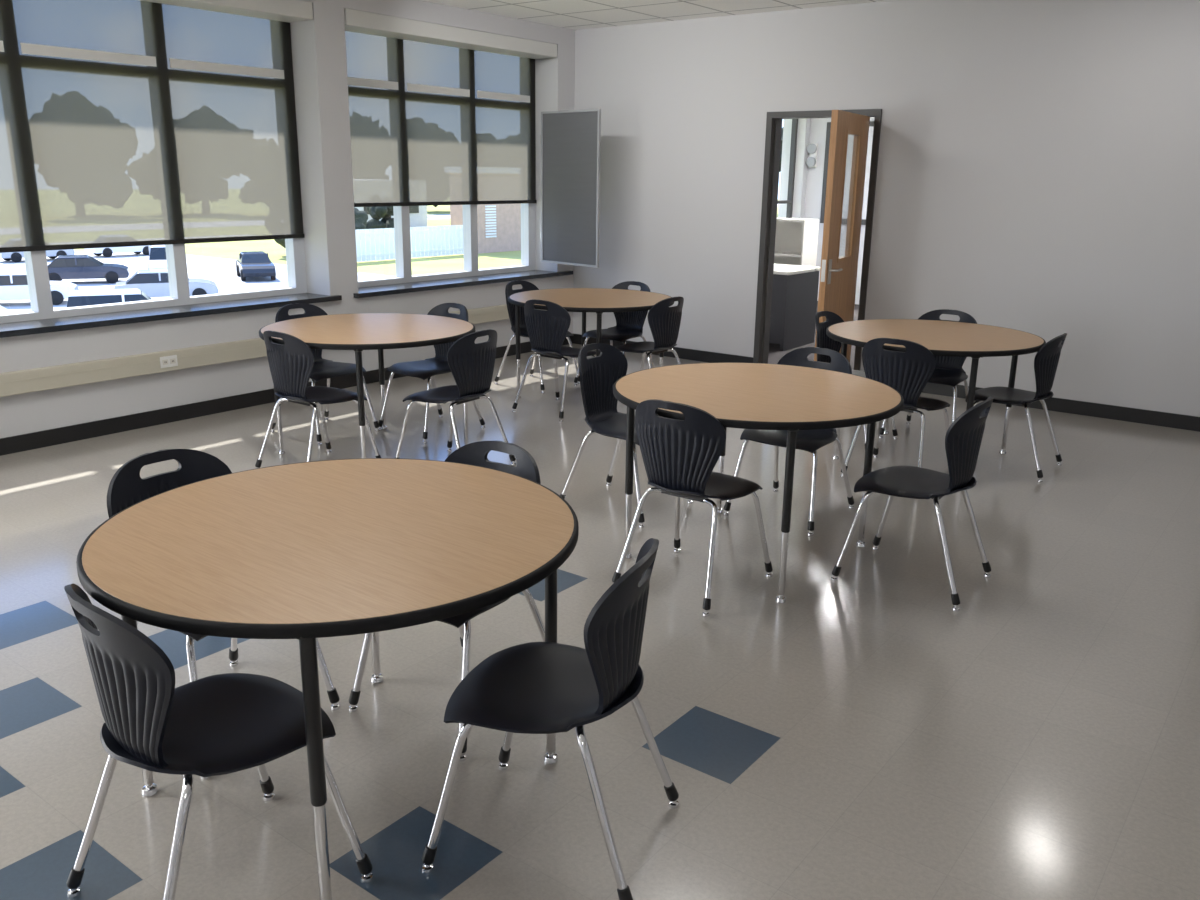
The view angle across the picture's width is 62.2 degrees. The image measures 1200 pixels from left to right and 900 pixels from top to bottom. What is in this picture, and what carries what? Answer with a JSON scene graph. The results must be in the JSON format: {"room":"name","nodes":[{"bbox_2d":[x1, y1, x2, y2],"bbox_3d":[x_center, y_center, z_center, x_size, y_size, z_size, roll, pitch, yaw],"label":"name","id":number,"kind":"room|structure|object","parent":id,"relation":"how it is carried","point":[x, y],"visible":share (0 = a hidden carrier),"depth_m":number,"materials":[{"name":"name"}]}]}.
{"room":"classroom","nodes":[
{"label":"classroom","id":0,"kind":"room"},
{"bbox_2d":[0,0,574,437],"bbox_3d":[-3.856,-1.362,5.389,0.400,2.940,11.390,12,19,35],"label":"wall","id":1,"kind":"structure","parent":0,"point":[318,45],"depth_m":7.30,"materials":[{"name":"paint"}]},
{"bbox_2d":[0,31,306,322],"bbox_3d":[-3.449,-1.829,6.011,0.126,2.060,3.830,12,19,35],"label":"window","id":2,"kind":"structure","parent":1,"relation":"in","point":[36,266],"depth_m":6.66,"materials":[{"name":"paint"}]},
{"bbox_2d":[0,0,312,252],"bbox_3d":[-3.301,-1.999,5.849,0.280,1.638,3.806,12,19,35],"label":"roller shade","id":3,"kind":"object","parent":2,"relation":"attached to","point":[94,154],"visible":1,"depth_m":6.49,"materials":[{"name":"fabric"}]},
{"bbox_2d":[0,293,341,337],"bbox_3d":[-3.338,-0.794,6.212,0.425,0.040,3.950,12,19,35],"label":"window sill","id":4,"kind":"structure","parent":1,"relation":"attached to","point":[11,329],"depth_m":6.52,"materials":[{"name":"black stone"}]},
{"bbox_2d":[0,304,539,396],"bbox_3d":[-3.675,-0.315,5.552,0.058,0.130,11.230,12,19,35],"label":"cable raceway","id":5,"kind":"object","parent":1,"relation":"attached to","point":[72,374],"visible":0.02,"depth_m":6.39,"materials":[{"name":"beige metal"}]},
{"bbox_2d":[160,355,177,367],"bbox_3d":[-2.842,-0.583,6.561,0.009,0.074,0.120,12,19,35],"label":"wall outlet","id":6,"kind":"object","parent":5,"relation":"attached to","point":[167,361],"visible":1,"depth_m":6.56,"materials":[{"name":"white plastic"}]},
{"bbox_2d":[0,333,573,455],"bbox_3d":[-3.711,0.042,5.649,0.012,0.100,11.390,12,19,35],"label":"baseboard","id":7,"kind":"structure","parent":1,"relation":"attached to","point":[40,439],"depth_m":6.65,"materials":[{"name":"black rubber"}]},
{"bbox_2d":[348,77,535,287],"bbox_3d":[-1.390,-2.527,8.631,0.126,2.060,2.440,12,19,35],"label":"window","id":8,"kind":"structure","parent":1,"relation":"in","point":[401,213],"depth_m":8.88,"materials":[{"name":"paint"}]},
{"bbox_2d":[344,8,556,206],"bbox_3d":[-1.240,-2.803,8.440,0.280,1.418,2.416,12,19,35],"label":"roller shade","id":9,"kind":"object","parent":8,"relation":"attached to","point":[409,148],"visible":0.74,"depth_m":8.44,"materials":[{"name":"fabric"}]},
{"bbox_2d":[353,270,572,297],"bbox_3d":[-1.243,-1.504,8.879,0.425,0.040,2.680,12,19,35],"label":"window sill","id":10,"kind":"structure","parent":1,"relation":"attached to","point":[371,291],"depth_m":8.64,"materials":[{"name":"black stone"}]},
{"bbox_2d":[540,109,600,267],"bbox_3d":[-0.278,-2.363,9.012,0.762,1.350,0.024,16,21,43],"label":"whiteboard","id":11,"kind":"object","parent":1,"relation":"attached to","point":[570,140],"visible":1,"depth_m":8.99,"materials":[{"name":"grey metal"}]},
{"bbox_2d":[0,344,1199,899],"bbox_3d":[-0.182,0.842,3.129,9.630,0.001,11.450,12,19,35],"label":"floor","id":12,"kind":"structure","parent":0,"point":[860,735],"depth_m":3.27,"materials":[{"name":"tile"}]},
{"bbox_2d":[64,584,372,899],"bbox_3d":[-0.900,0.647,2.269,0.493,0.816,0.536,15,21,41],"label":"chair","id":13,"kind":"object","parent":12,"relation":"on","point":[219,724],"visible":0.98,"depth_m":2.15,"materials":[{"name":"black plastic"}]},
{"bbox_2d":[107,449,339,778],"bbox_3d":[-1.176,0.436,3.015,0.536,0.816,0.493,11,19,34],"label":"chair","id":14,"kind":"object","parent":12,"relation":"on","point":[126,488],"visible":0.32,"depth_m":3.04,"materials":[{"name":"black plastic"}]},
{"bbox_2d":[255,330,380,468],"bbox_3d":[-1.608,-0.288,5.604,0.493,0.816,0.536,12,19,35],"label":"chair","id":15,"kind":"object","parent":12,"relation":"on","point":[291,364],"visible":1,"depth_m":5.41,"materials":[{"name":"black plastic"}]},
{"bbox_2d":[271,303,379,445],"bbox_3d":[-1.801,-0.514,6.411,0.536,0.816,0.493,12,19,35],"label":"chair","id":16,"kind":"object","parent":12,"relation":"on","point":[322,369],"visible":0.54,"depth_m":6.44,"materials":[{"name":"black plastic"}]},
{"bbox_2d":[76,458,578,899],"bbox_3d":[-0.682,0.556,2.711,1.242,0.760,1.242,12,19,35],"label":"round table","id":17,"kind":"object","parent":12,"relation":"on","point":[305,552],"visible":0.95,"depth_m":2.42,"materials":[{"name":"brown wood"}]},
{"bbox_2d":[259,313,475,457],"bbox_3d":[-1.368,-0.360,5.982,1.242,0.760,1.242,12,19,35],"label":"round table","id":18,"kind":"object","parent":12,"relation":"on","point":[358,332],"visible":0.78,"depth_m":5.77,"materials":[{"name":"brown wood"}]},
{"bbox_2d":[378,303,484,442],"bbox_3d":[-1.107,-0.532,6.511,0.493,0.816,0.536,14,20,39],"label":"chair","id":19,"kind":"object","parent":12,"relation":"on","point":[427,369],"visible":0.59,"depth_m":6.54,"materials":[{"name":"black plastic"}]},
{"bbox_2d":[349,441,544,761],"bbox_3d":[-0.441,0.417,3.122,0.493,0.816,0.536,11,19,34],"label":"chair","id":20,"kind":"object","parent":12,"relation":"on","point":[475,453],"visible":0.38,"depth_m":3.14,"materials":[{"name":"black plastic"}]},
{"bbox_2d":[395,329,515,464],"bbox_3d":[-0.833,-0.299,5.682,0.536,0.816,0.493,11,18,32],"label":"chair","id":21,"kind":"object","parent":12,"relation":"on","point":[471,365],"visible":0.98,"depth_m":5.52,"materials":[{"name":"black plastic"}]},
{"bbox_2d":[494,280,579,392],"bbox_3d":[-0.501,-0.928,7.969,0.536,0.816,0.493,12,19,35],"label":"chair","id":22,"kind":"object","parent":12,"relation":"on","point":[526,286],"visible":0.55,"depth_m":7.97,"materials":[{"name":"black plastic"}]},
{"bbox_2d":[422,538,678,899],"bbox_3d":[-0.104,0.603,2.468,0.536,0.816,0.493,6,16,17],"label":"chair","id":23,"kind":"object","parent":12,"relation":"on","point":[531,687],"visible":1,"depth_m":2.35,"materials":[{"name":"black plastic"}]},
{"bbox_2d":[512,299,595,421],"bbox_3d":[-0.283,-0.680,7.083,0.493,0.816,0.536,12,19,35],"label":"chair","id":24,"kind":"object","parent":12,"relation":"on","point":[547,330],"visible":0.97,"depth_m":6.88,"materials":[{"name":"black plastic"}]},
{"bbox_2d":[508,288,673,398],"bbox_3d":[-0.070,-0.778,7.553,1.242,0.760,1.242,12,19,35],"label":"round table","id":25,"kind":"object","parent":12,"relation":"on","point":[598,300],"visible":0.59,"depth_m":7.38,"materials":[{"name":"brown wood"}]},
{"bbox_2d":[574,281,653,385],"bbox_3d":[0.145,-0.926,7.995,0.493,0.816,0.536,12,19,35],"label":"chair","id":26,"kind":"object","parent":12,"relation":"on","point":[629,325],"visible":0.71,"depth_m":8.04,"materials":[{"name":"black plastic"}]},
{"bbox_2d":[560,343,692,527],"bbox_3d":[0.134,-0.110,5.049,0.536,0.816,0.493,11,19,34],"label":"chair","id":27,"kind":"object","parent":12,"relation":"on","point":[598,375],"visible":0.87,"depth_m":5.09,"materials":[{"name":"black plastic"}]},
{"bbox_2d":[616,296,683,369],"bbox_3d":[0.355,-0.737,7.321,0.536,0.816,0.494,13,20,37],"label":"chair","id":28,"kind":"object","parent":12,"relation":"on","point":[664,321],"visible":0.88,"depth_m":7.13,"materials":[{"name":"black plastic"}]},
{"bbox_2d":[612,399,772,616],"bbox_3d":[0.393,0.161,4.087,0.493,0.816,0.536,12,19,34],"label":"chair","id":29,"kind":"object","parent":12,"relation":"on","point":[680,457],"visible":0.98,"depth_m":3.89,"materials":[{"name":"black plastic"}]},
{"bbox_2d":[613,362,903,603],"bbox_3d":[0.672,0.097,4.435,1.242,0.760,1.242,12,19,35],"label":"round table","id":30,"kind":"object","parent":12,"relation":"on","point":[760,396],"visible":0.91,"depth_m":4.22,"materials":[{"name":"brown wood"}]},
{"bbox_2d":[723,347,853,535],"bbox_3d":[0.980,-0.078,4.979,0.493,0.816,0.536,12,19,35],"label":"chair","id":31,"kind":"object","parent":12,"relation":"on","point":[810,441],"visible":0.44,"depth_m":4.96,"materials":[{"name":"black plastic"}]},
{"bbox_2d":[815,311,897,446],"bbox_3d":[1.601,-0.461,6.390,0.536,0.816,0.493,12,19,35],"label":"chair","id":32,"kind":"object","parent":12,"relation":"on","point":[822,340],"visible":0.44,"depth_m":6.46,"materials":[{"name":"black plastic"}]},
{"bbox_2d":[840,338,949,477],"bbox_3d":[1.720,-0.254,5.649,0.493,0.816,0.536,12,19,35],"label":"chair","id":33,"kind":"object","parent":12,"relation":"on","point":[908,372],"visible":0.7,"depth_m":5.44,"materials":[{"name":"black plastic"}]},
{"bbox_2d":[831,397,993,610],"bbox_3d":[1.343,0.155,4.157,0.536,0.816,0.493,12,19,34],"label":"chair","id":34,"kind":"object","parent":12,"relation":"on","point":[963,438],"visible":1,"depth_m":4.02,"materials":[{"name":"black plastic"}]},
{"bbox_2d":[879,309,976,437],"bbox_3d":[2.189,-0.488,6.518,0.493,0.816,0.536,11,19,34],"label":"chair","id":35,"kind":"object","parent":12,"relation":"on","point":[948,370],"visible":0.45,"depth_m":6.54,"materials":[{"name":"black plastic"}]},
{"bbox_2d":[826,319,1045,459],"bbox_3d":[1.980,-0.328,6.036,1.242,0.760,1.242,12,19,35],"label":"round table","id":36,"kind":"object","parent":12,"relation":"on","point":[942,338],"visible":0.76,"depth_m":5.85,"materials":[{"name":"brown wood"}]},
{"bbox_2d":[947,333,1066,481],"bbox_3d":[2.434,-0.301,5.856,0.536,0.816,0.493,12,19,35],"label":"chair","id":37,"kind":"object","parent":12,"relation":"on","point":[1046,360],"visible":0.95,"depth_m":5.67,"materials":[{"name":"black plastic"}]},
{"bbox_2d":[422,0,889,29],"bbox_3d":[-0.114,-2.036,2.283,9.730,0.120,11.610,12,19,35],"label":"ceiling","id":38,"kind":"structure","parent":0,"point":[570,14],"depth_m":8.03,"materials":[{"name":"tile"}]},
{"bbox_2d":[768,301,858,369],"bbox_3d":[3.398,-1.121,10.480,6.130,0.050,5.000,12,19,35],"label":"floor","id":39,"kind":"structure","parent":0,"point":[775,355],"depth_m":9.74,"materials":[{"name":"tile"}]},
{"bbox_2d":[769,264,818,350],"bbox_3d":[1.734,-1.474,10.134,0.760,0.770,0.760,12,19,35],"label":"office desk","id":40,"kind":"object","parent":39,"relation":"on","point":[795,287],"visible":0.34,"depth_m":9.81,"materials":[{"name":"grey laminate"}]},
{"bbox_2d":[774,218,818,266],"bbox_3d":[1.954,-2.020,11.310,0.900,1.200,0.360,12,19,35],"label":"storage shelf","id":41,"kind":"object","parent":39,"relation":"on","point":[796,239],"visible":0.2,"depth_m":11.18,"materials":[{"name":"beige metal"}]},
{"bbox_2d":[778,117,873,304],"bbox_3d":[3.470,-2.557,10.067,6.230,2.940,5.160,12,19,35],"label":"wall","id":42,"kind":"structure","parent":0,"point":[808,182],"depth_m":13.40,"materials":[{"name":"paint"}]},
{"bbox_2d":[777,119,797,217],"bbox_3d":[2.094,-3.649,12.794,0.060,1.650,1.720,12,19,35],"label":"window","id":43,"kind":"structure","parent":42,"relation":"in","point":[789,201],"depth_m":13.41,"materials":[{"name":"metal"}]},
{"bbox_2d":[806,143,817,167],"bbox_3d":[2.848,-3.952,13.344,0.130,0.320,0.095,12,19,35],"label":"emergency light","id":44,"kind":"object","parent":42,"relation":"attached to","point":[812,148],"visible":1,"depth_m":13.32,"materials":[{"name":"white plastic"}]},
{"bbox_2d":[820,121,873,224],"bbox_3d":[3.359,-3.630,13.071,0.900,1.300,0.030,12,19,35],"label":"window","id":45,"kind":"structure","parent":42,"relation":"in","point":[844,221],"depth_m":13.28,"materials":[{"name":"clear glass"}]},
{"bbox_2d":[573,0,1199,416],"bbox_3d":[3.300,-1.748,7.142,9.630,2.940,0.120,12,19,35],"label":"wall","id":46,"kind":"structure","parent":0,"point":[1038,168],"depth_m":7.44,"materials":[{"name":"paint"}]},
{"bbox_2d":[753,109,881,369],"bbox_3d":[1.813,-1.694,8.324,0.990,2.165,0.160,12,19,35],"label":"door frame","id":47,"kind":"structure","parent":46,"relation":"attached to","point":[774,119],"depth_m":8.39,"materials":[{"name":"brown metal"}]},
{"bbox_2d":[814,110,869,362],"bbox_3d":[1.856,-1.484,7.661,0.184,2.100,0.905,9,18,27],"label":"door","id":48,"kind":"structure","parent":46,"relation":"in","point":[838,275],"depth_m":7.47,"materials":[{"name":"brown wood"}]},
{"bbox_2d":[573,334,1199,431],"bbox_3d":[3.405,-0.331,7.351,9.218,0.100,0.012,12,19,35],"label":"baseboard","id":49,"kind":"structure","parent":46,"relation":"attached to","point":[1172,420],"depth_m":7.32,"materials":[{"name":"black rubber"}]},
{"label":"outside","id":50,"kind":"structure","parent":0,"visible":0},
{"bbox_2d":[74,199,778,275],"bbox_3d":[-85.314,-30.856,130.288,282.400,0.200,410.000,12,19,35],"label":"lawn","id":51,"kind":"structure","parent":50,"point":[276,252],"depth_m":74.00,"materials":[{"name":"green plant"}]},
{"bbox_2d":[0,252,395,312],"bbox_3d":[-36.580,-3.307,33.009,55.440,0.020,73.920,12,19,35],"label":"parking lot","id":52,"kind":"structure","parent":51,"relation":"on","point":[222,271],"depth_m":59.76,"materials":[{"name":"white asphalt"}]},
{"bbox_2d":[0,305,10,313],"bbox_3d":[-24.405,-5.088,36.684,4.550,1.775,1.860,-6,17,-24],"label":"car","id":53,"kind":"object","parent":52,"relation":"on","point":[2,309],"visible":0.12,"depth_m":37.85,"materials":[{"name":"white paint"}]},
{"bbox_2d":[0,249,74,261],"bbox_3d":[-37.998,-13.448,66.749,1.860,1.450,4.550,14,20,40],"label":"car","id":54,"kind":"object","parent":52,"relation":"on","point":[14,256],"visible":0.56,"depth_m":66.39,"materials":[{"name":"silver metal"}]},
{"bbox_2d":[0,271,78,304],"bbox_3d":[-26.516,-7.424,45.610,4.550,1.450,1.860,-6,17,-22],"label":"car","id":55,"kind":"object","parent":52,"relation":"on","point":[13,284],"visible":0.7,"depth_m":44.92,"materials":[{"name":"white paint"}]},
{"bbox_2d":[47,255,129,283],"bbox_3d":[-28.230,-9.877,54.365,4.550,1.450,1.860,-6,17,-22],"label":"car","id":56,"kind":"object","parent":52,"relation":"on","point":[62,267],"visible":0.8,"depth_m":53.67,"materials":[{"name":"blue paint"}]},
{"bbox_2d":[67,288,152,306],"bbox_3d":[-17.250,-5.004,36.744,4.550,1.775,1.860,-6,17,-24],"label":"car","id":57,"kind":"object","parent":52,"relation":"on","point":[76,298],"visible":0.16,"depth_m":35.69,"materials":[{"name":"white paint"}]},
{"bbox_2d":[84,245,149,256],"bbox_3d":[-34.326,-14.693,71.422,1.860,1.450,4.550,14,20,40],"label":"car","id":58,"kind":"object","parent":52,"relation":"on","point":[107,252],"visible":0.41,"depth_m":70.57,"materials":[{"name":"white paint"}]},
{"bbox_2d":[148,245,166,268],"bbox_3d":[-25.352,-11.009,57.986,1.860,1.775,4.550,-6,17,-23],"label":"car","id":59,"kind":"object","parent":52,"relation":"on","point":[157,259],"visible":0.34,"depth_m":56.98,"materials":[{"name":"white paint"}]},
{"bbox_2d":[114,269,218,296],"bbox_3d":[-20.645,-7.840,47.404,4.550,1.450,1.860,-6,17,-22],"label":"car","id":60,"kind":"object","parent":52,"relation":"on","point":[153,282],"visible":0.51,"depth_m":46.56,"materials":[{"name":"silver metal"}]},
{"bbox_2d":[236,251,275,280],"bbox_3d":[-20.049,-10.725,57.839,1.860,1.450,4.550,-6,17,-23],"label":"car","id":61,"kind":"object","parent":52,"relation":"on","point":[250,263],"visible":1,"depth_m":56.60,"materials":[{"name":"grey paint"}]},
{"bbox_2d":[274,239,284,247],"bbox_3d":[-22.209,-16.012,72.231,4.529,3.938,3.729,12,19,35],"label":"tree","id":62,"kind":"object","parent":51,"relation":"on","point":[281,242],"visible":0.02,"depth_m":72.73,"materials":[{"name":"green plant"}]},
{"bbox_2d":[354,207,367,229],"bbox_3d":[-19.948,-17.073,76.222,4.223,3.911,3.534,-9,18,-31],"label":"tree","id":63,"kind":"object","parent":51,"relation":"on","point":[361,217],"visible":0.12,"depth_m":75.54,"materials":[{"name":"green plant"}]},
{"bbox_2d":[366,206,393,236],"bbox_3d":[-17.229,-18.374,80.232,3.598,4.348,3.944,6,16,17],"label":"tree","id":64,"kind":"object","parent":51,"relation":"on","point":[384,212],"visible":0.38,"depth_m":79.09,"materials":[{"name":"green plant"}]},
{"bbox_2d":[355,206,426,226],"bbox_3d":[-27.822,-28.258,113.817,11.959,5.148,10.560,12,19,35],"label":"building","id":65,"kind":"structure","parent":51,"relation":"on","point":[418,214],"depth_m":113.52,"materials":[{"name":"concrete"}]},
{"bbox_2d":[355,225,462,261],"bbox_3d":[-14.458,-14.808,71.308,0.106,2.178,15.180,12,19,35],"label":"fence","id":66,"kind":"object","parent":51,"relation":"on","point":[449,241],"visible":0.52,"depth_m":72.63,"materials":[{"name":"white"}]},
{"bbox_2d":[450,204,520,253],"bbox_3d":[1.117,-22.766,92.883,3.432,6.534,39.600,12,19,35],"label":"brick building","id":67,"kind":"structure","parent":51,"relation":"on","point":[499,225],"depth_m":79.05,"materials":[{"name":"white brick"}]},
{"bbox_2d":[779,127,782,171],"bbox_3d":[29.954,-42.000,148.116,13.317,14.893,13.971,12,19,35],"label":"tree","id":68,"kind":"object","parent":51,"relation":"on","point":[782,127],"visible":0.02,"depth_m":149.53,"materials":[{"name":"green plant"}]},
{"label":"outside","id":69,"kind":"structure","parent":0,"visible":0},
{"bbox_2d":[427,204,778,219],"bbox_3d":[-56.233,-21.728,98.433,10.560,0.020,382.800,12,19,35],"label":"road","id":70,"kind":"structure","parent":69,"point":[440,216],"depth_m":141.11,"materials":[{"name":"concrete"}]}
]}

